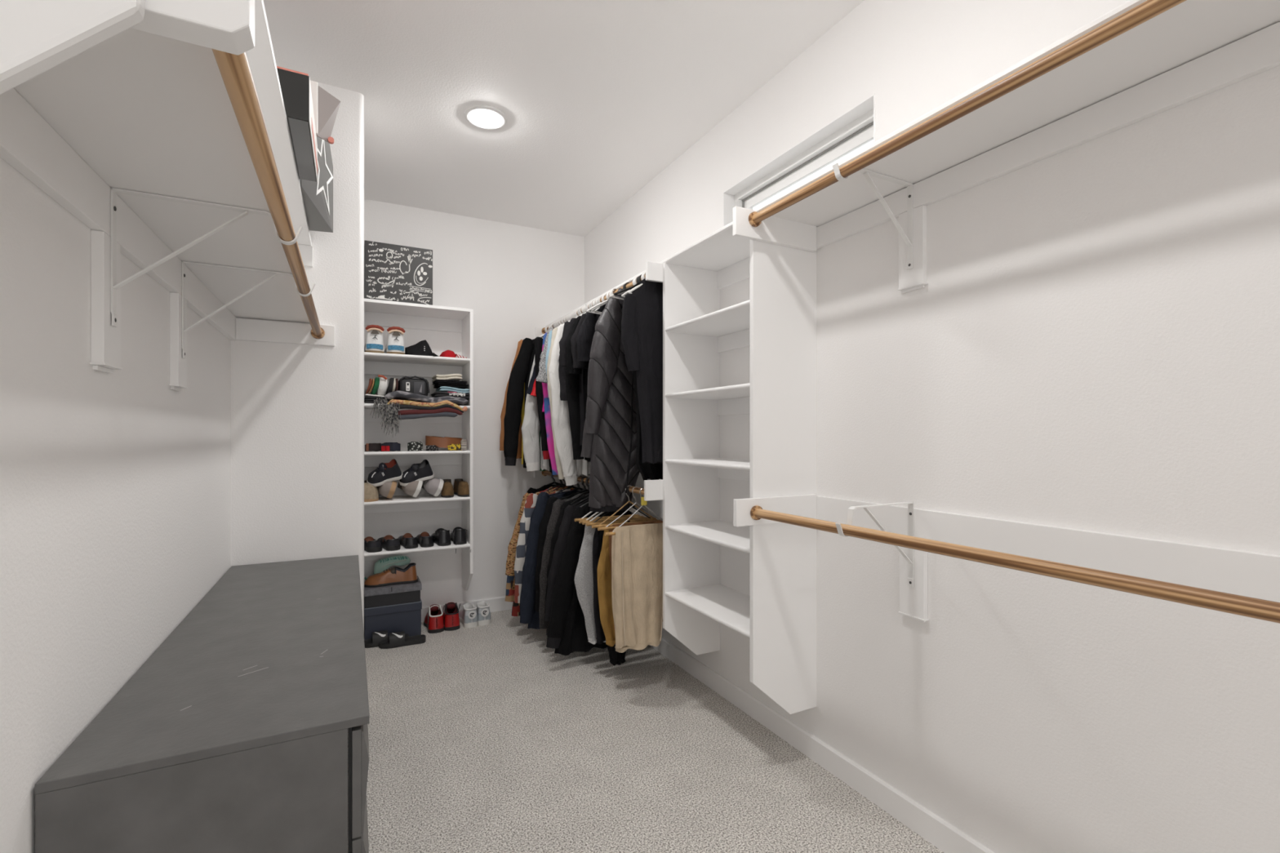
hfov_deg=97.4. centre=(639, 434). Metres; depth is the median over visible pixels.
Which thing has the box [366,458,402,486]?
sneaker
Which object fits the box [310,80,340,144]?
cardboard sheet
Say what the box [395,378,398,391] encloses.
shirt
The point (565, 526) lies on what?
shirt
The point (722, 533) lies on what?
shelf
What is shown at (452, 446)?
belt
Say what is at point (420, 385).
bag
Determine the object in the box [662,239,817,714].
tower
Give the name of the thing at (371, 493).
sneaker
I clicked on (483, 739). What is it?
floor
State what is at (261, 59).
closet shelf
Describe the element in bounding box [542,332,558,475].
shirt
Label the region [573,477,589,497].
clothes hanger
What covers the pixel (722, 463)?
shelf
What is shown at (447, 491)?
boot
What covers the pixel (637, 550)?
trousers
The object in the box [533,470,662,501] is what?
board
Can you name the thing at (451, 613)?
sneaker
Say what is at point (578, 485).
clothes hanger
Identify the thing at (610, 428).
puffer jacket
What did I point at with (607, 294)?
clothes hanger
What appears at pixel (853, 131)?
window
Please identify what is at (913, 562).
bracket
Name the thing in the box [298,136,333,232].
shoe box
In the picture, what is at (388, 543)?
loafer
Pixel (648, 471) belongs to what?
t-shirt
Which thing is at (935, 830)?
baseboard
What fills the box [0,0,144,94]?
panel
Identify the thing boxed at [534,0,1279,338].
closet shelf
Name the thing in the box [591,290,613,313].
clothes hanger
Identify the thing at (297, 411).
wall partition
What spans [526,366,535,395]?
t-shirt
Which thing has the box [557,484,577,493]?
clothes hanger
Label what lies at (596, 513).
hanger
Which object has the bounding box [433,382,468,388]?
shirt
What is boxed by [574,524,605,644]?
trousers
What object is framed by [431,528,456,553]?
shoe
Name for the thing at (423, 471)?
sneaker
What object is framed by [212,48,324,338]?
closet rod
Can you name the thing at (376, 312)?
shoe shelf
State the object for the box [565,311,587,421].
t-shirt
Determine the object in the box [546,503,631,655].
pants
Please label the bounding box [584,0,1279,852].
wall
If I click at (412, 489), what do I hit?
sneaker
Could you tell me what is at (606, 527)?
hanger
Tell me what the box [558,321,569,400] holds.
t-shirt
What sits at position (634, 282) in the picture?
clothes hanger
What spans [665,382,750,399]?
shelf
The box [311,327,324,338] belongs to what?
socket
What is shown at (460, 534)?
shoe
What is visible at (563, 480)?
clothes hanger
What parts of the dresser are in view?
panel, drawer, drawer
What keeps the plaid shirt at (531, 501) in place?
hanging from the clothes hanger at (571, 486)
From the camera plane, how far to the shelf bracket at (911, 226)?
1.74 m
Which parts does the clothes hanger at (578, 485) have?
arm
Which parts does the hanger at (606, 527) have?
arm, arm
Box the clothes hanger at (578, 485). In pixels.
[570,482,583,491]
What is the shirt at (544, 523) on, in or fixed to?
hanging from the clothes hanger at (583, 477)
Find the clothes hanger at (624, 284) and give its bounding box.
[605,282,629,303]
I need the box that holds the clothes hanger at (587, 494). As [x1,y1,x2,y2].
[570,493,589,503]
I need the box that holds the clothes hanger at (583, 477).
[562,476,588,500]
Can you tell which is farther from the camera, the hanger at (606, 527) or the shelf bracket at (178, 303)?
the hanger at (606, 527)
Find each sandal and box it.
[364,630,408,648]
[378,631,426,648]
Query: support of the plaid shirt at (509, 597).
hanging from the clothes hanger at (560, 480)
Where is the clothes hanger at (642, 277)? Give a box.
[621,272,645,297]
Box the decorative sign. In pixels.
[364,240,432,305]
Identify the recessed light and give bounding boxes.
[464,105,506,129]
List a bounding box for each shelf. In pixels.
[0,0,334,346]
[245,0,312,267]
[364,298,473,591]
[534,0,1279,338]
[665,299,750,337]
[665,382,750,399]
[665,457,750,471]
[665,520,750,554]
[665,583,750,638]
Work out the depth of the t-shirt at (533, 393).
3.61 m
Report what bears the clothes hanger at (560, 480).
hanging from the closet rod at (546, 473)
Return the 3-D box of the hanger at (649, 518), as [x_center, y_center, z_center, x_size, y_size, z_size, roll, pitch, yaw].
[-0.092,0.352,2.883,0.390,0.201,0.019,0,0,-27]
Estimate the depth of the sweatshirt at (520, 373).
3.76 m
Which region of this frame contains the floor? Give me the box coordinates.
[347,609,943,852]
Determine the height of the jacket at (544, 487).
0.701 m
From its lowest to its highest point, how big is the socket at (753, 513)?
0.052 m
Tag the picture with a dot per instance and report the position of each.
(295, 86)
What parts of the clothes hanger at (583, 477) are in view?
arm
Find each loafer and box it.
[364,536,382,552]
[377,534,400,551]
[398,533,417,548]
[416,531,433,547]
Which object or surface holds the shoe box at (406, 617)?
on the floor
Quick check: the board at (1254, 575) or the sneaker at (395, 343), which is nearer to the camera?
the board at (1254, 575)
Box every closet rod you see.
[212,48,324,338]
[541,274,645,333]
[541,470,644,494]
[748,0,1186,226]
[750,505,1279,623]
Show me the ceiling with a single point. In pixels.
(597, 99)
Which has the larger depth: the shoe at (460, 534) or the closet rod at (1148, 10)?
the shoe at (460, 534)
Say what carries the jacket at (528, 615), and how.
hanging from the clothes hanger at (578, 485)
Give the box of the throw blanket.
[370,391,467,435]
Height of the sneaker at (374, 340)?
0.166 m
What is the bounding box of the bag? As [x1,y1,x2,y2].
[397,375,429,395]
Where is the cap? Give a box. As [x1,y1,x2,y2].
[364,555,410,579]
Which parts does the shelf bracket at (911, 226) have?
arm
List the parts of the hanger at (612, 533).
arm, arm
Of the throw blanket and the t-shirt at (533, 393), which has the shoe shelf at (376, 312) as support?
the throw blanket
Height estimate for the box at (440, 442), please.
0.084 m
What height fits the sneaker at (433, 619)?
0.152 m
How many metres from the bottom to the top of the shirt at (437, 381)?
0.024 m
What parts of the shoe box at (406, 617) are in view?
lid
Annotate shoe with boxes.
[364,562,417,587]
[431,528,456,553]
[449,526,471,552]
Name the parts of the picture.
lid, panel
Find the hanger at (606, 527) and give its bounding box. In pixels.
[597,486,662,530]
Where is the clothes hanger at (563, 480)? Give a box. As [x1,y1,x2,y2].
[549,479,570,492]
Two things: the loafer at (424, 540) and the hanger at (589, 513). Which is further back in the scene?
the loafer at (424, 540)
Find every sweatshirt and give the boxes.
[503,336,543,467]
[521,356,549,471]
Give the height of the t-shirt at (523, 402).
0.878 m
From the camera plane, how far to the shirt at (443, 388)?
3.56 m
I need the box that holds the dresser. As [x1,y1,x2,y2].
[35,555,369,852]
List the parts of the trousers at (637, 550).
leg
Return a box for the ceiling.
[263,0,863,236]
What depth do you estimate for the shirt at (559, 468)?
3.35 m
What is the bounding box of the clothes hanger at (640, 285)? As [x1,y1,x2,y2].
[627,283,642,293]
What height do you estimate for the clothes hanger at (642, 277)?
0.141 m
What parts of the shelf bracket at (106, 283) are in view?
arm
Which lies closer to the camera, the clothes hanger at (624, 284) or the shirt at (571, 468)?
the clothes hanger at (624, 284)
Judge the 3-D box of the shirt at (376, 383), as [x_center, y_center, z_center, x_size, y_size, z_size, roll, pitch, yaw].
[-1.620,-0.295,3.440,0.048,0.102,0.200,0,0,-27]
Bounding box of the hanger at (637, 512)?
[582,506,651,524]
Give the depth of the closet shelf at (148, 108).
0.91 m
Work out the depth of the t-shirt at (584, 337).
2.98 m
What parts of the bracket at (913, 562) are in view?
arm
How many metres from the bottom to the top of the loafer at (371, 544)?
0.077 m
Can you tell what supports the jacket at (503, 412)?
hanging from the clothes hanger
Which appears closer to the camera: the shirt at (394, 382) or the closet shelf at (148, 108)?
the closet shelf at (148, 108)
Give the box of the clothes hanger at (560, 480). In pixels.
[544,474,564,492]
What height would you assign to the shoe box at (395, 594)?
0.111 m
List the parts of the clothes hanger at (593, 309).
arm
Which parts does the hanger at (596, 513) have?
arm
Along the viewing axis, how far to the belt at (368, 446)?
3.38 m
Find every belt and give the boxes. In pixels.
[364,443,381,451]
[380,442,400,451]
[407,441,422,450]
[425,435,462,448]
[426,444,438,450]
[447,444,462,450]
[460,439,466,450]
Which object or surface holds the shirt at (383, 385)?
on the shirt at (366, 395)
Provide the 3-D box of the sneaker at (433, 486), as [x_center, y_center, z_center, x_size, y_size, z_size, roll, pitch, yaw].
[-1.336,0.330,3.612,0.127,0.124,0.271,0,0,-30]
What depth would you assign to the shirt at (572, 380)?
3.20 m
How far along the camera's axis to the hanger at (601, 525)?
2.80 m
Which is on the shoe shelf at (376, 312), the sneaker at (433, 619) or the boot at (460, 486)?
the boot at (460, 486)
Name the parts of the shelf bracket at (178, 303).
arm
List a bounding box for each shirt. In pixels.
[364,378,372,394]
[364,394,384,396]
[368,378,374,394]
[370,377,379,395]
[376,374,387,395]
[385,377,394,395]
[391,377,395,391]
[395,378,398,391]
[431,373,462,382]
[431,391,469,399]
[432,379,467,385]
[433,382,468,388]
[435,386,469,393]
[505,486,568,616]
[505,487,574,590]
[514,488,581,603]
[533,337,552,472]
[534,492,589,612]
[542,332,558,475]
[544,494,589,613]
[544,496,589,621]
[546,327,589,479]
[548,324,590,485]
[564,312,591,462]
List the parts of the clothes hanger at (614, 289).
arm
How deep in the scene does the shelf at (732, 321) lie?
2.41 m
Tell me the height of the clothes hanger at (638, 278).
0.126 m
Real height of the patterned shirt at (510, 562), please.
0.641 m
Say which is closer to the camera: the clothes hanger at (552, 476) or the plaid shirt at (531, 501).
the plaid shirt at (531, 501)
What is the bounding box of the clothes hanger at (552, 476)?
[546,472,560,484]
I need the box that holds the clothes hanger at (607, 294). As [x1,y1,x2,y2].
[594,291,610,312]
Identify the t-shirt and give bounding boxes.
[521,382,524,464]
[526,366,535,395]
[530,379,536,396]
[536,327,554,383]
[539,427,546,471]
[545,329,551,394]
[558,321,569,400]
[559,311,586,445]
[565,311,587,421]
[570,310,591,395]
[576,304,605,362]
[627,283,662,481]
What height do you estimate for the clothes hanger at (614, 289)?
0.151 m
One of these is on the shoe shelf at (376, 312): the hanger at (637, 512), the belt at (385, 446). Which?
the belt at (385, 446)
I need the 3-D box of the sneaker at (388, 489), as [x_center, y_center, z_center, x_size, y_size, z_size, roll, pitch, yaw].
[-1.575,0.332,3.485,0.124,0.117,0.267,0,0,-30]
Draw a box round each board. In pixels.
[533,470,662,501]
[733,493,1279,602]
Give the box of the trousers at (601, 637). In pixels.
[592,528,605,644]
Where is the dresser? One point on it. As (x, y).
(231, 736)
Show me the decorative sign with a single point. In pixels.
(392, 272)
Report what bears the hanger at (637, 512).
hanging from the closet rod at (546, 473)
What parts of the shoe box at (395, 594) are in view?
lid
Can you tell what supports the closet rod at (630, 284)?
attached to the closet shelf at (1192, 50)
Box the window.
[723,93,875,226]
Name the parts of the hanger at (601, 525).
arm, arm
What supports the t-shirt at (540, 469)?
hanging from the clothes hanger
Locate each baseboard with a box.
[421,595,512,622]
[648,636,994,852]
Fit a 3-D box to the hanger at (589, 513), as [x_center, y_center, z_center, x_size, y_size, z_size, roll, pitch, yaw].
[-0.166,0.352,3.025,0.390,0.201,0.019,0,0,-27]
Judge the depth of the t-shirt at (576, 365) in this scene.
3.02 m
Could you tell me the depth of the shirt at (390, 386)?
3.40 m
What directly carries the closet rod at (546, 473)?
attached to the board at (653, 489)
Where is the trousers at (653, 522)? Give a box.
[608,520,662,629]
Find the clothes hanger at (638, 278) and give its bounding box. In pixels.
[613,274,641,297]
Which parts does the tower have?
panel, panel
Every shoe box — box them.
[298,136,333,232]
[364,575,422,608]
[364,599,422,639]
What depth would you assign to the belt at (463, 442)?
3.61 m
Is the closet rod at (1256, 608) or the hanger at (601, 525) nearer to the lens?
the closet rod at (1256, 608)
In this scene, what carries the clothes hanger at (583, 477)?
hanging from the closet rod at (546, 473)
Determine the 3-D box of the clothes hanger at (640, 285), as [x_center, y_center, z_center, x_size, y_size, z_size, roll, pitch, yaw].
[0.063,-0.708,2.637,0.265,0.141,0.026,0,0,-27]
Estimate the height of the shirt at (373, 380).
0.090 m
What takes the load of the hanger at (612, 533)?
hanging from the closet rod at (546, 473)
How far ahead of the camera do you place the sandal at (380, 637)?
3.30 m
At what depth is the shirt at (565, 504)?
3.13 m
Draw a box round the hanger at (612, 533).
[604,488,662,536]
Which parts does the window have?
frame, sash, pane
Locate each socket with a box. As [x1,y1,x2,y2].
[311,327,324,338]
[748,211,761,226]
[750,505,762,519]
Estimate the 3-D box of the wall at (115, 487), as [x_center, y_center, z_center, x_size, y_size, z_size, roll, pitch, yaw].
[-0.336,-0.132,-0.409,0.120,2.743,5.980,0,0,-27]
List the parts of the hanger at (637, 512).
arm, arm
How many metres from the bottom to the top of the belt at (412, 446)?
0.058 m
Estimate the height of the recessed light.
0.026 m
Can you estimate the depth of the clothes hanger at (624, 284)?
2.87 m
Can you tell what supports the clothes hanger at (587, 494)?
hanging from the closet rod at (546, 473)
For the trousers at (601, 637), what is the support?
hanging from the hanger at (637, 512)
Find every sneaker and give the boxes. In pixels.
[364,324,384,353]
[364,480,378,502]
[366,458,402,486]
[376,480,396,498]
[384,326,404,354]
[397,480,422,497]
[399,459,434,486]
[421,477,444,496]
[423,604,444,633]
[442,602,460,631]
[458,603,477,627]
[475,600,490,625]
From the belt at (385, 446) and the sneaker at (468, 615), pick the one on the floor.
the sneaker at (468, 615)
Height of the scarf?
0.042 m
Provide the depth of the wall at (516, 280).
3.92 m
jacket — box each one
[499,339,523,458]
[519,490,584,629]
[526,484,560,493]
[580,288,639,511]
[621,278,662,464]
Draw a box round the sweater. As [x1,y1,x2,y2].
[538,493,589,635]
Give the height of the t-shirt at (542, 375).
0.698 m
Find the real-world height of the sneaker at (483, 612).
0.128 m
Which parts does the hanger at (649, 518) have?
arm, arm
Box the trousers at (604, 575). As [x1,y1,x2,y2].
[597,521,643,646]
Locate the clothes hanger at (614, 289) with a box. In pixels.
[586,288,617,314]
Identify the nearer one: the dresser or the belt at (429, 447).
the dresser
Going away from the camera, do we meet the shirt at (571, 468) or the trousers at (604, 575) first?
the trousers at (604, 575)
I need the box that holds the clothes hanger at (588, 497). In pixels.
[573,497,589,506]
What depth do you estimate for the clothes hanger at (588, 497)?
3.15 m
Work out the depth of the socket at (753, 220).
1.96 m
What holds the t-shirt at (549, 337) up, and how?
hanging from the clothes hanger
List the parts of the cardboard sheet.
panel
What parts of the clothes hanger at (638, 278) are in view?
arm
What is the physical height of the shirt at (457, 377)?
0.048 m
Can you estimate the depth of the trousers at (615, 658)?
2.85 m
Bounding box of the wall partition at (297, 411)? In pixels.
[230,82,364,631]
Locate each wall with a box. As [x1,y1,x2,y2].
[0,157,230,852]
[364,199,584,607]
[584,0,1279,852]
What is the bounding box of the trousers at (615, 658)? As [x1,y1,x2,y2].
[599,520,631,666]
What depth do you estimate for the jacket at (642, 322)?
2.61 m
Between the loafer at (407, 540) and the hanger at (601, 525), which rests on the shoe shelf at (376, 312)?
the loafer at (407, 540)
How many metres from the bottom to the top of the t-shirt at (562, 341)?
0.783 m
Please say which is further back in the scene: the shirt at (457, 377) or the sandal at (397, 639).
the shirt at (457, 377)
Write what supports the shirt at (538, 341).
hanging from the clothes hanger
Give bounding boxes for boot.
[440,479,453,497]
[453,478,469,497]
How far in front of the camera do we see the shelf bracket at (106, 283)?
1.07 m
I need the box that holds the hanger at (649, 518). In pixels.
[586,504,656,526]
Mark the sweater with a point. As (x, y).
(556, 509)
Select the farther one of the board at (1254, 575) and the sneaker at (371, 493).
the sneaker at (371, 493)
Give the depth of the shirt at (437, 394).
3.55 m
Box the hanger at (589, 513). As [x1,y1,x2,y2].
[574,509,639,521]
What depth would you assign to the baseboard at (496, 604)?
3.94 m
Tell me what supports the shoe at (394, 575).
on the shoe box at (395, 594)
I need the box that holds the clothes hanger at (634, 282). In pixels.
[609,276,637,299]
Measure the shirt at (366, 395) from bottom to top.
0.018 m
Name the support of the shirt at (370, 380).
on the shirt at (366, 395)
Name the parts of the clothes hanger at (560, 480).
arm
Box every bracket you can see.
[89,187,302,373]
[168,261,315,391]
[832,163,928,293]
[835,502,928,622]
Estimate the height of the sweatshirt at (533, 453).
0.920 m
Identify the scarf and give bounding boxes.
[364,396,386,404]
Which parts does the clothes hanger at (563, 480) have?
arm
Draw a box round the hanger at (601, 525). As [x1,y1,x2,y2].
[591,484,660,528]
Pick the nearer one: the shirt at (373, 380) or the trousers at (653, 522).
the trousers at (653, 522)
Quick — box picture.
[276,66,317,182]
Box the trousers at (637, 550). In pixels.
[611,497,662,653]
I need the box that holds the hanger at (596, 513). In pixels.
[578,508,647,523]
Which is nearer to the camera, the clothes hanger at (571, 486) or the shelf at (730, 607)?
the shelf at (730, 607)

